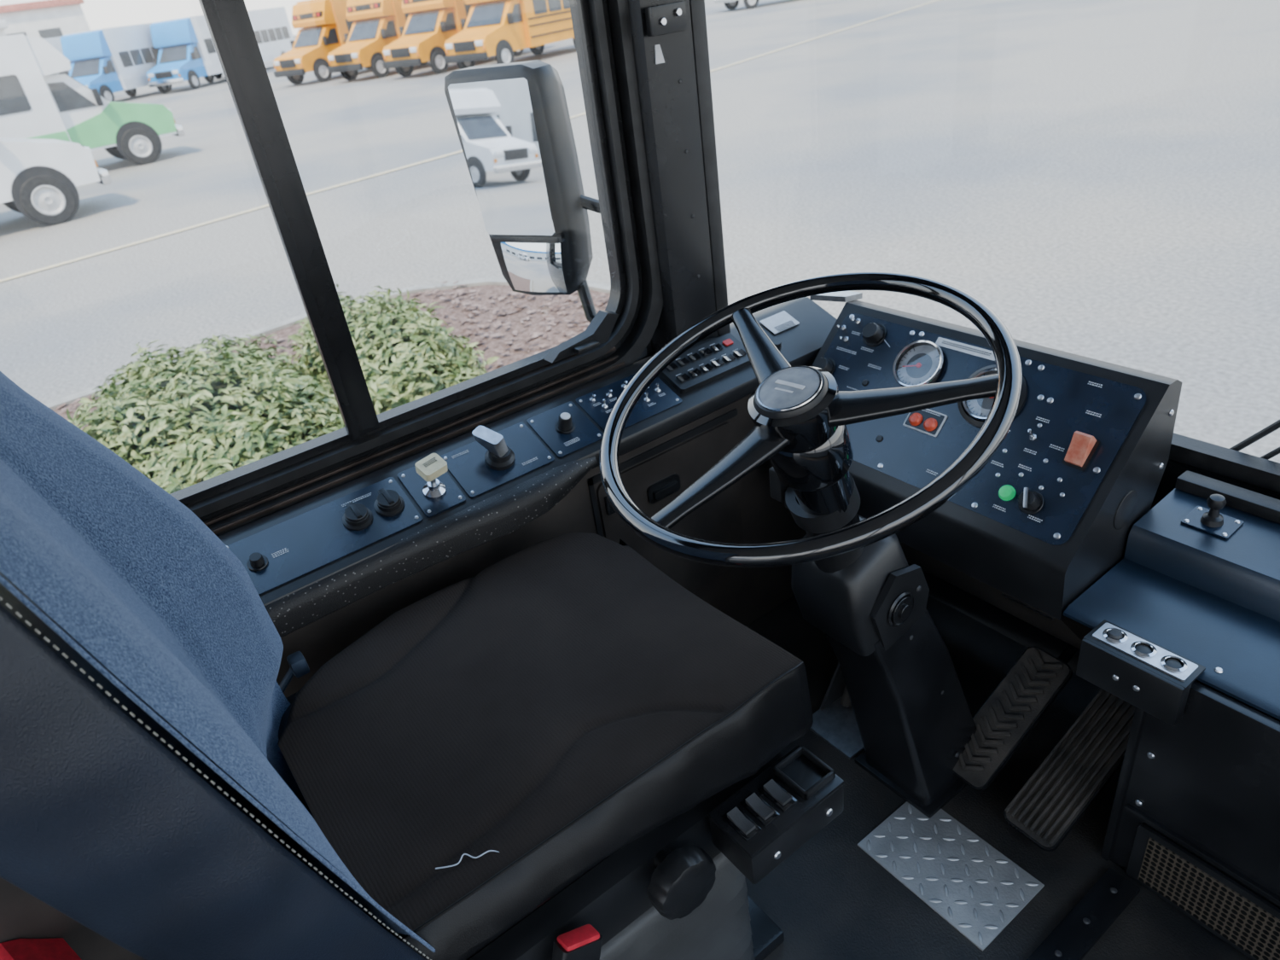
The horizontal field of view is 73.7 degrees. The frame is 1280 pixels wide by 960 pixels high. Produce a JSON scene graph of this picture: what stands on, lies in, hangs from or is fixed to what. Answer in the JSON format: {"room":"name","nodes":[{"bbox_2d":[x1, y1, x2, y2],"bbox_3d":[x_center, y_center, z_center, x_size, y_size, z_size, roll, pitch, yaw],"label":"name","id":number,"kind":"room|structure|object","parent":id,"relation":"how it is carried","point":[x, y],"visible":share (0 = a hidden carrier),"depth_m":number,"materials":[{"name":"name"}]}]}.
{"room":"bus driver's cab","nodes":[
{"label":"bus driver's cab","id":0,"kind":"room"},
{"bbox_2d":[0,0,1279,463],"bbox_3d":[-4.388,-30.722,57.386,250.000,0.200,290.000,-26,35,-27],"label":"ground","id":1,"kind":"structure","parent":0,"point":[1102,177],"depth_m":10.58,"materials":[{"name":"concrete"}]},
{"bbox_2d":[0,19,8,36],"bbox_3d":[-81.634,-46.823,96.816,19.000,6.700,11.000,-28,36,-29],"label":"building","id":2,"kind":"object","parent":1,"relation":"on","point":[3,25],"visible":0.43,"depth_m":96.03,"materials":[{"name":"concrete"}]},
{"bbox_2d":[0,0,90,38],"bbox_3d":[-79.898,-58.191,113.429,12.000,8.700,11.000,-30,37,-32],"label":"building","id":3,"kind":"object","parent":1,"relation":"on","point":[46,19],"visible":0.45,"depth_m":109.24,"materials":[{"name":"white concrete"}]},
{"bbox_2d":[0,138,111,225],"bbox_3d":[-12.294,-4.859,13.071,6.650,2.910,2.440,-30,37,-32],"label":"van","id":4,"kind":"object","parent":1,"relation":"on","point":[39,178],"visible":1,"depth_m":14.07,"materials":[{"name":"white metal"}]},
{"bbox_2d":[43,36,73,75],"bbox_3d":[-32.457,-21.358,45.304,2.440,3.310,7.450,-2,31,11],"label":"bus","id":5,"kind":"object","parent":1,"relation":"on","point":[55,43],"visible":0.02,"depth_m":45.73,"materials":[{"name":"white metal"}]},
{"bbox_2d":[0,33,185,164],"bbox_3d":[-14.215,-7.908,18.650,7.050,2.910,2.440,-28,36,-30],"label":"van","id":6,"kind":"object","parent":1,"relation":"on","point":[35,103],"visible":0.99,"depth_m":18.55,"materials":[{"name":"white metal"}]},
{"bbox_2d":[91,88,104,105],"bbox_3d":[-11.985,-8.450,18.843,0.100,0.350,0.250,-28,36,-30],"label":"mirror","id":7,"kind":"object","parent":6,"relation":"attached to","point":[96,99],"depth_m":18.80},
{"bbox_2d":[66,101,176,148],"bbox_3d":[-12.396,-8.445,20.032,2.245,0.835,1.990,-28,36,-30],"label":"hood","id":8,"kind":"object","parent":6,"relation":"attached to","point":[113,124],"depth_m":19.31,"materials":[{"name":"green metal"}]},
{"bbox_2d":[59,23,172,101],"bbox_3d":[-27.361,-21.641,44.505,2.440,3.310,7.450,-2,31,11],"label":"bus","id":9,"kind":"object","parent":1,"relation":"on","point":[108,61],"visible":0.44,"depth_m":42.97,"materials":[{"name":"blue metal"}]},
{"bbox_2d":[102,65,109,74],"bbox_3d":[-26.608,-20.406,42.487,0.250,0.350,0.100,-2,31,11],"label":"mirror","id":10,"kind":"object","parent":9,"relation":"attached to","point":[105,71],"depth_m":42.46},
{"bbox_2d":[146,15,223,93],"bbox_3d":[-24.235,-23.508,46.846,2.440,3.310,7.450,-2,31,11],"label":"bus","id":11,"kind":"object","parent":1,"relation":"on","point":[188,52],"visible":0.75,"depth_m":44.91,"materials":[{"name":"blue metal"}]},
{"bbox_2d":[152,57,157,64],"bbox_3d":[-25.629,-22.208,45.256,0.250,0.350,0.100,-2,31,11],"label":"mirror","id":12,"kind":"object","parent":11,"relation":"attached to","point":[155,60],"depth_m":45.21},
{"bbox_2d":[153,70,173,79],"bbox_3d":[-24.683,-20.985,44.212,1.000,0.310,0.085,-2,31,11],"label":"grille","id":13,"kind":"object","parent":11,"relation":"attached to","point":[157,74],"depth_m":44.20,"materials":[{"name":"plastic"}]},
{"bbox_2d":[190,52,196,59],"bbox_3d":[-23.482,-22.273,44.828,0.250,0.350,0.100,-2,31,11],"label":"mirror","id":14,"kind":"object","parent":11,"relation":"attached to","point":[193,56],"depth_m":44.80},
{"bbox_2d":[214,6,294,78],"bbox_3d":[-24.660,-27.455,53.553,2.440,3.310,7.450,-2,31,11],"label":"bus","id":15,"kind":"object","parent":1,"relation":"on","point":[272,31],"visible":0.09,"depth_m":54.15,"materials":[{"name":"white metal"}]},
{"bbox_2d":[273,0,371,84],"bbox_3d":[-13.193,-20.012,38.441,2.440,3.110,7.250,13,37,32],"label":"bus","id":16,"kind":"object","parent":1,"relation":"on","point":[324,24],"visible":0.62,"depth_m":36.67,"materials":[{"name":"orange metal"}]},
{"bbox_2d":[279,58,296,68],"bbox_3d":[-15.024,-17.751,36.394,1.000,0.310,0.085,13,37,32],"label":"grille","id":17,"kind":"object","parent":16,"relation":"attached to","point":[283,63],"depth_m":36.36,"materials":[{"name":"black plastic"}]},
{"bbox_2d":[321,35,328,45],"bbox_3d":[-13.447,-18.747,36.428,0.250,0.350,0.100,13,37,32],"label":"mirror","id":18,"kind":"object","parent":16,"relation":"attached to","point":[324,41],"depth_m":36.40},
{"bbox_2d":[44,277,610,410],"bbox_3d":[-2.910,0.087,5.198,8.087,0.100,5.318,-26,35,-27],"label":"curb","id":19,"kind":"object","parent":1,"relation":"on","point":[593,285],"visible":0.11,"depth_m":7.66,"materials":[{"name":"concrete"}]},
{"bbox_2d":[53,285,610,439],"bbox_3d":[-2.981,0.135,5.164,7.900,0.070,4.950,-26,35,-27],"label":"planting bed","id":20,"kind":"object","parent":1,"relation":"on","point":[494,343],"visible":0.17,"depth_m":7.11,"materials":[{"name":"gravel"}]},
{"bbox_2d":[66,332,344,494],"bbox_3d":[-2.824,-0.396,5.334,1.889,0.769,2.986,-26,35,-27],"label":"shrub","id":21,"kind":"object","parent":20,"relation":"in","point":[199,420],"visible":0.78,"depth_m":5.06,"materials":[{"name":"green plant"}]},
{"bbox_2d":[56,280,609,436],"bbox_3d":[-2.111,-0.394,5.714,5.270,0.039,4.366,-26,35,-27],"label":"chips","id":22,"kind":"object","parent":20,"relation":"on","point":[498,363],"visible":0.09,"depth_m":7.05,"materials":[{"name":"brown wood"}]},
{"bbox_2d":[287,284,499,414],"bbox_3d":[-1.944,-0.990,6.156,1.295,0.708,2.384,-25,34,-25],"label":"shrub","id":23,"kind":"object","parent":20,"relation":"in","point":[404,359],"visible":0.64,"depth_m":5.74,"materials":[{"name":"green plant"}]},
{"bbox_2d":[327,0,428,80],"bbox_3d":[-10.009,-19.093,36.109,2.440,3.110,7.250,13,37,32],"label":"bus","id":24,"kind":"object","parent":1,"relation":"on","point":[378,23],"visible":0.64,"depth_m":34.33,"materials":[{"name":"orange metal"}]},
{"bbox_2d":[333,52,352,63],"bbox_3d":[-11.839,-16.832,34.062,1.000,0.310,0.085,13,37,32],"label":"grille","id":25,"kind":"object","parent":24,"relation":"attached to","point":[338,57],"depth_m":34.04,"materials":[{"name":"black plastic"}]},
{"bbox_2d":[343,33,349,42],"bbox_3d":[-12.075,-18.249,35.252,0.250,0.350,0.100,13,37,32],"label":"mirror","id":26,"kind":"object","parent":24,"relation":"attached to","point":[346,36],"depth_m":35.18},
{"bbox_2d":[379,29,387,39],"bbox_3d":[-10.262,-17.829,34.097,0.250,0.350,0.100,13,37,32],"label":"mirror","id":27,"kind":"object","parent":24,"relation":"attached to","point":[382,32],"depth_m":34.07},
{"bbox_2d":[382,0,523,76],"bbox_3d":[-7.121,-18.220,33.927,2.440,3.110,7.250,13,37,32],"label":"bus","id":28,"kind":"object","parent":1,"relation":"on","point":[426,31],"visible":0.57,"depth_m":32.18,"materials":[{"name":"orange metal"}]},
{"bbox_2d":[389,46,410,58],"bbox_3d":[-8.952,-15.959,31.880,1.000,0.310,0.085,13,37,32],"label":"grille","id":29,"kind":"object","parent":28,"relation":"attached to","point":[395,52],"depth_m":31.85,"materials":[{"name":"black plastic"}]},
{"bbox_2d":[398,26,404,36],"bbox_3d":[-9.187,-17.375,33.070,0.250,0.350,0.100,13,37,32],"label":"mirror","id":30,"kind":"object","parent":28,"relation":"attached to","point":[401,28],"depth_m":32.99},
{"bbox_2d":[439,21,447,32],"bbox_3d":[-7.375,-16.955,31.914,0.250,0.350,0.100,13,37,32],"label":"mirror","id":31,"kind":"object","parent":28,"relation":"attached to","point":[442,24],"depth_m":31.88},
{"bbox_2d":[0,0,937,281],"bbox_3d":[3.916,-13.057,25.551,52.030,0.001,14.556,-26,35,-27],"label":"road marking","id":32,"kind":"object","parent":1,"relation":"on","point":[441,156],"visible":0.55,"depth_m":13.26,"materials":[{"name":"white paint"}]},
{"bbox_2d":[443,0,575,69],"bbox_3d":[-4.313,-17.435,31.913,2.440,3.110,7.250,13,37,32],"label":"bus","id":33,"kind":"object","parent":1,"relation":"on","point":[499,28],"visible":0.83,"depth_m":30.45,"materials":[{"name":"orange metal"}]},
{"bbox_2d":[460,18,465,29],"bbox_3d":[-6.378,-16.590,31.056,0.250,0.350,0.100,13,37,32],"label":"mirror","id":34,"kind":"object","parent":33,"relation":"attached to","point":[462,20],"depth_m":30.99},
{"bbox_2d":[453,40,476,52],"bbox_3d":[-6.143,-15.174,29.866,1.000,0.310,0.085,13,37,32],"label":"grille","id":35,"kind":"object","parent":33,"relation":"attached to","point":[458,45],"depth_m":29.84,"materials":[{"name":"black plastic"}]},
{"bbox_2d":[506,12,513,24],"bbox_3d":[-4.566,-16.170,29.901,0.250,0.350,0.100,13,37,32],"label":"mirror","id":36,"kind":"object","parent":33,"relation":"attached to","point":[509,20],"depth_m":29.87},
{"bbox_2d":[714,0,759,10],"bbox_3d":[7.305,-26.283,44.008,7.050,2.910,2.440,-19,32,-18],"label":"van","id":37,"kind":"object","parent":1,"relation":"on","point":[730,4],"visible":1,"depth_m":43.20,"materials":[{"name":"white metal"}]},
{"bbox_2d":[635,340,652,361],"bbox_3d":[-1.522,0.489,0.987,4.100,2.750,0.100,-26,35,-27],"label":"wall","id":38,"kind":"structure","parent":0,"point":[647,352],"depth_m":1.81,"materials":[{"name":"black paint"}]},
{"bbox_2d":[170,0,663,536],"bbox_3d":[-0.824,-0.355,1.072,2.014,1.118,0.078,-26,35,-27],"label":"window","id":39,"kind":"structure","parent":38,"relation":"in","point":[369,442],"depth_m":1.48,"materials":[{"name":"black paint"}]},
{"bbox_2d":[544,309,618,362],"bbox_3d":[-0.108,-0.280,1.648,0.165,0.055,0.050,-26,35,-27],"label":"mirror bracket","id":40,"kind":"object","parent":39,"relation":"attached to","point":[599,330],"depth_m":1.66,"materials":[{"name":"black plastic"}]},
{"bbox_2d":[444,59,600,322],"bbox_3d":[-0.157,-0.581,1.895,0.469,0.638,0.151,9,35,27],"label":"mirror","id":41,"kind":"object","parent":38,"relation":"attached to","point":[512,121],"visible":0.88,"depth_m":1.83,"materials":[{"name":"black plastic"}]},
{"bbox_2d":[448,77,554,235],"bbox_3d":[-0.295,-0.683,1.827,0.220,0.312,0.004,9,31,27],"label":"mirror glass","id":42,"kind":"object","parent":41,"relation":"on","point":[496,119],"depth_m":1.82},
{"bbox_2d":[500,242,566,292],"bbox_3d":[-0.245,-0.484,1.935,0.165,0.114,0.019,9,35,27],"label":"mirror glass","id":43,"kind":"object","parent":41,"relation":"attached to","point":[526,267],"depth_m":1.93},
{"bbox_2d":[644,0,686,36],"bbox_3d":[0.047,-0.791,1.464,0.075,0.045,0.026,-26,35,-27],"label":"bracket","id":44,"kind":"object","parent":38,"relation":"attached to","point":[671,17],"visible":1,"depth_m":1.46,"materials":[{"name":"black metal"}]},
{"bbox_2d":[627,0,730,354],"bbox_3d":[0.026,-0.805,1.516,0.154,1.420,0.107,-26,35,-27],"label":"windshield pillar","id":45,"kind":"structure","parent":38,"relation":"attached to","point":[672,70],"depth_m":1.61,"materials":[{"name":"black metal"}]},
{"bbox_2d":[745,595,1250,959],"bbox_3d":[-0.521,1.485,0.456,4.420,0.060,2.550,-26,35,-27],"label":"floor","id":46,"kind":"structure","parent":0,"point":[829,899],"depth_m":1.49,"materials":[{"name":"black plastic"}]},
{"bbox_2d":[0,371,813,959],"bbox_3d":[-0.308,0.221,1.045,0.968,1.439,0.642,-26,35,-27],"label":"seat","id":47,"kind":"object","parent":46,"relation":"on","point":[539,746],"visible":1,"depth_m":1.00,"materials":[{"name":"black fabric"}]},
{"bbox_2d":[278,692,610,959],"bbox_3d":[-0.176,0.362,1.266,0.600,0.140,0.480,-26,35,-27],"label":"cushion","id":48,"kind":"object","parent":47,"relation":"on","point":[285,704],"depth_m":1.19,"materials":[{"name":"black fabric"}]},
{"bbox_2d":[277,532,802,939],"bbox_3d":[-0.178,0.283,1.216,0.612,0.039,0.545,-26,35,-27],"label":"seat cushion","id":49,"kind":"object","parent":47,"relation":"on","point":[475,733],"depth_m":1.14,"materials":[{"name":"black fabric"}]},
{"bbox_2d":[285,539,813,959],"bbox_3d":[-0.161,0.336,1.239,0.620,0.156,0.581,-26,35,-27],"label":"cushion","id":50,"kind":"object","parent":47,"relation":"on","point":[501,759],"depth_m":1.12,"materials":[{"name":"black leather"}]},
{"bbox_2d":[552,924,602,959],"bbox_3d":[-0.069,0.612,1.032,0.077,0.188,0.037,-26,35,-27],"label":"seatbelt buckle","id":51,"kind":"object","parent":47,"relation":"attached to","point":[584,942],"visible":1,"depth_m":0.99,"materials":[{"name":"red plastic"}]},
{"bbox_2d":[708,744,843,884],"bbox_3d":[0.182,0.436,1.126,0.167,0.075,0.087,-26,35,-27],"label":"switch box","id":52,"kind":"object","parent":47,"relation":"attached to","point":[765,822],"visible":1,"depth_m":1.10,"materials":[{"name":"black plastic"}]},
{"bbox_2d":[727,806,756,835],"bbox_3d":[0.128,0.433,1.083,0.016,0.008,0.036,-26,35,-27],"label":"rocker switch","id":53,"kind":"object","parent":52,"relation":"attached to","point":[741,820],"depth_m":1.08,"materials":[{"name":"grey plastic"}]},
{"bbox_2d":[744,792,773,820],"bbox_3d":[0.154,0.420,1.098,0.016,0.008,0.036,-26,35,-27],"label":"rocker switch","id":54,"kind":"object","parent":52,"relation":"attached to","point":[759,806],"depth_m":1.10,"materials":[{"name":"grey plastic"}]},
{"bbox_2d":[763,779,791,806],"bbox_3d":[0.179,0.407,1.113,0.016,0.008,0.036,-26,35,-27],"label":"rocker switch","id":55,"kind":"object","parent":52,"relation":"attached to","point":[776,792],"depth_m":1.11,"materials":[{"name":"grey plastic"}]},
{"bbox_2d":[0,296,836,959],"bbox_3d":[-0.565,0.393,1.478,2.550,0.763,0.243,-26,35,-27],"label":"console","id":56,"kind":"object","parent":46,"relation":"on","point":[327,568],"depth_m":1.51,"materials":[{"name":"black plastic"}]},
{"bbox_2d":[0,937,81,959],"bbox_3d":[-0.935,0.731,1.244,0.200,0.073,0.060,-26,35,-27],"label":"strap","id":57,"kind":"object","parent":56,"relation":"hanging from","point":[20,949],"visible":1,"depth_m":1.27,"materials":[{"name":"red fabric"}]},
{"bbox_2d":[342,501,372,530],"bbox_3d":[-0.459,0.056,1.378,0.048,0.035,0.050,-26,35,-27],"label":"knob","id":58,"kind":"object","parent":56,"relation":"attached to","point":[356,515],"depth_m":1.37,"materials":[{"name":"black plastic"}]},
{"bbox_2d":[373,488,404,516],"bbox_3d":[-0.415,0.034,1.404,0.048,0.035,0.050,-26,35,-27],"label":"knob","id":59,"kind":"object","parent":56,"relation":"attached to","point":[387,502],"depth_m":1.39,"materials":[{"name":"black plastic"}]},
{"bbox_2d":[665,362,678,372],"bbox_3d":[0.062,-0.225,1.694,0.022,0.006,0.016,-26,56,-27],"label":"rocker switch","id":60,"kind":"object","parent":56,"relation":"attached to","point":[673,367],"depth_m":1.69,"materials":[{"name":"black plastic"}]},
{"bbox_2d":[675,357,689,366],"bbox_3d":[0.086,-0.236,1.707,0.022,0.006,0.016,-26,56,-27],"label":"rocker switch","id":61,"kind":"object","parent":56,"relation":"attached to","point":[680,362],"depth_m":1.71,"materials":[{"name":"black plastic"}]},
{"bbox_2d":[676,373,690,383],"bbox_3d":[0.085,-0.201,1.675,0.022,0.006,0.016,-26,56,-27],"label":"rocker switch","id":62,"kind":"object","parent":56,"relation":"attached to","point":[681,378],"depth_m":1.67,"materials":[{"name":"black plastic"}]},
{"bbox_2d":[687,352,701,361],"bbox_3d":[0.110,-0.248,1.721,0.022,0.006,0.016,-26,56,-27],"label":"rocker switch","id":63,"kind":"object","parent":56,"relation":"attached to","point":[692,357],"depth_m":1.72,"materials":[{"name":"black plastic"}]},
{"bbox_2d":[687,367,701,378],"bbox_3d":[0.109,-0.212,1.689,0.022,0.006,0.016,-26,56,-27],"label":"rocker switch","id":64,"kind":"object","parent":56,"relation":"attached to","point":[692,372],"depth_m":1.69,"materials":[{"name":"black plastic"}]},
{"bbox_2d":[698,348,712,356],"bbox_3d":[0.134,-0.260,1.735,0.022,0.006,0.016,-26,56,-27],"label":"rocker switch","id":65,"kind":"object","parent":56,"relation":"attached to","point":[702,352],"depth_m":1.74,"materials":[{"name":"black plastic"}]},
{"bbox_2d":[699,363,713,372],"bbox_3d":[0.133,-0.224,1.702,0.022,0.006,0.016,-26,56,-27],"label":"rocker switch","id":66,"kind":"object","parent":56,"relation":"attached to","point":[704,368],"depth_m":1.70,"materials":[{"name":"black"}]},
{"bbox_2d":[709,343,723,352],"bbox_3d":[0.158,-0.272,1.749,0.022,0.006,0.016,-26,56,-27],"label":"rocker switch","id":67,"kind":"object","parent":56,"relation":"attached to","point":[714,347],"depth_m":1.75,"materials":[{"name":"black plastic"}]},
{"bbox_2d":[710,358,724,367],"bbox_3d":[0.157,-0.236,1.716,0.022,0.006,0.016,-26,56,-27],"label":"rocker switch","id":68,"kind":"object","parent":56,"relation":"attached to","point":[715,363],"depth_m":1.72,"materials":[{"name":"black"}]},
{"bbox_2d":[721,353,735,362],"bbox_3d":[0.180,-0.248,1.730,0.022,0.006,0.016,-26,56,-27],"label":"rocker switch","id":69,"kind":"object","parent":56,"relation":"attached to","point":[726,357],"depth_m":1.73,"materials":[{"name":"black"}]},
{"bbox_2d":[733,349,746,357],"bbox_3d":[0.204,-0.260,1.744,0.022,0.006,0.016,-26,56,-27],"label":"rocker switch","id":70,"kind":"object","parent":56,"relation":"attached to","point":[736,352],"depth_m":1.74,"materials":[{"name":"black"}]},
{"bbox_2d":[809,662,864,759],"bbox_3d":[0.477,0.310,1.733,0.310,0.387,0.141,-26,35,-27],"label":"bracket","id":71,"kind":"object","parent":46,"relation":"on","point":[834,722],"visible":0.17,"depth_m":1.79,"materials":[{"name":"metal"}]},
{"bbox_2d":[768,424,976,818],"bbox_3d":[0.405,0.217,1.429,0.432,0.872,0.229,-26,35,-27],"label":"column","id":72,"kind":"structure","parent":46,"relation":"on","point":[914,718],"depth_m":1.41,"materials":[{"name":"black plastic"}]},
{"bbox_2d":[599,271,1022,567],"bbox_3d":[0.200,-0.104,1.117,0.531,0.188,0.542,-9,31,0],"label":"steering wheel","id":73,"kind":"object","parent":72,"relation":"attached to","point":[792,409],"visible":1,"depth_m":1.07,"materials":[{"name":"black plastic"}]},
{"bbox_2d":[857,801,1044,951],"bbox_3d":[0.537,0.671,1.489,0.170,0.006,0.257,-26,35,-27],"label":"plate","id":74,"kind":"object","parent":46,"relation":"on","point":[969,883],"visible":0.99,"depth_m":1.48,"materials":[{"name":"metal"}]},
{"bbox_2d":[952,644,1079,791],"bbox_3d":[0.733,0.435,1.634,0.359,0.180,0.093,-25,34,-25],"label":"brake pedal","id":75,"kind":"object","parent":46,"relation":"attached to","point":[1038,677],"visible":0.98,"depth_m":1.59,"materials":[{"name":"black rubber"}]},
{"bbox_2d":[1003,688,1135,851],"bbox_3d":[0.827,0.497,1.550,0.401,0.168,0.099,-25,34,-26],"label":"accelerator pedal","id":76,"kind":"object","parent":46,"relation":"on","point":[1080,765],"visible":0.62,"depth_m":1.51,"materials":[{"name":"black rubber"}]},
{"bbox_2d":[1026,867,1140,959],"bbox_3d":[0.515,0.810,1.253,0.735,0.015,0.052,-26,35,-27],"label":"trim","id":77,"kind":"structure","parent":46,"relation":"on","point":[1087,922],"depth_m":1.37,"materials":[{"name":"black paint"}]},
{"bbox_2d":[1100,679,1279,959],"bbox_3d":[1.329,0.653,0.894,0.337,0.440,1.475,-26,35,-27],"label":"panel","id":78,"kind":"object","parent":46,"relation":"on","point":[1195,817],"visible":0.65,"depth_m":1.27,"materials":[{"name":"black paint"}]},
{"bbox_2d":[1076,619,1205,726],"bbox_3d":[0.735,0.279,1.260,0.067,0.084,0.146,-26,35,-27],"label":"box","id":79,"kind":"object","parent":78,"relation":"attached to","point":[1148,676],"visible":1,"depth_m":1.24,"materials":[{"name":"black metal"}]},
{"bbox_2d":[907,458,1279,721],"bbox_3d":[1.232,0.645,1.527,0.365,1.235,2.614,-31,37,-33],"label":"trim","id":80,"kind":"structure","parent":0,"point":[1003,622],"depth_m":1.96,"materials":[{"name":"black paint"}]},
{"bbox_2d":[1062,470,1279,720],"bbox_3d":[1.278,0.376,0.828,0.350,0.111,1.600,-26,35,-27],"label":"ledge","id":81,"kind":"object","parent":80,"relation":"attached to","point":[1209,600],"visible":1,"depth_m":1.32,"materials":[{"name":"blue metal"}]},
{"bbox_2d":[809,290,1182,649],"bbox_3d":[0.562,0.002,1.673,0.288,0.590,0.736,-26,35,-27],"label":"dashboard","id":82,"kind":"object","parent":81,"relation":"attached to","point":[1083,456],"depth_m":1.43,"materials":[{"name":"black plastic"}]},
{"bbox_2d":[908,413,922,425],"bbox_3d":[0.504,-0.112,1.563,0.010,0.026,0.026,26,3,-43],"label":"lamp","id":83,"kind":"object","parent":82,"relation":"on","point":[915,419],"depth_m":1.56,"materials":[{"name":"red plastic"}]},
{"bbox_2d":[923,418,937,430],"bbox_3d":[0.523,-0.101,1.540,0.010,0.026,0.026,26,3,-43],"label":"lamp","id":84,"kind":"object","parent":82,"relation":"on","point":[929,424],"depth_m":1.54,"materials":[{"name":"red plastic"}]},
{"bbox_2d":[998,484,1015,500],"bbox_3d":[0.604,0.020,1.408,0.012,0.027,0.027,26,3,-43],"label":"lamp","id":85,"kind":"object","parent":82,"relation":"attached to","point":[1006,492],"depth_m":1.40,"materials":[{"name":"green plastic"}]},
{"bbox_2d":[1064,430,1096,466],"bbox_3d":[0.691,-0.049,1.343,0.026,0.048,0.027,26,3,-43],"label":"rocker switch","id":86,"kind":"object","parent":82,"relation":"attached to","point":[1080,450],"depth_m":1.34,"materials":[{"name":"orange plastic"}]},
{"bbox_2d":[1062,558,1279,720],"bbox_3d":[1.219,0.448,0.814,0.187,0.017,1.600,-26,35,-27],"label":"shelf","id":87,"kind":"object","parent":81,"relation":"attached to","point":[1236,639],"depth_m":1.29,"materials":[{"name":"blue metal"}]},
{"bbox_2d":[1123,488,1279,622],"bbox_3d":[1.339,0.349,0.865,0.148,0.075,1.600,-26,35,-27],"label":"console","id":88,"kind":"object","parent":81,"relation":"attached to","point":[1241,573],"depth_m":1.34},
{"bbox_2d":[1181,494,1243,539],"bbox_3d":[0.916,0.047,1.359,0.055,0.055,0.070,-26,35,-27],"label":"switch","id":89,"kind":"object","parent":81,"relation":"on","point":[1211,520],"visible":1,"depth_m":1.36,"materials":[{"name":"black plastic"}]},
{"bbox_2d":[1168,432,1279,494],"bbox_3d":[1.060,-0.499,0.835,0.355,1.470,2.602,-31,37,-33],"label":"windshield frame","id":90,"kind":"structure","parent":80,"relation":"in","point":[1258,471],"depth_m":1.46,"materials":[{"name":"black metal"}]},
{"bbox_2d":[1229,418,1279,459],"bbox_3d":[1.079,-0.091,1.396,0.024,0.267,0.264,-30,37,-31],"label":"windshield wiper","id":91,"kind":"object","parent":80,"relation":"attached to","point":[1276,425],"visible":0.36,"depth_m":1.45,"materials":[{"name":"metal"}]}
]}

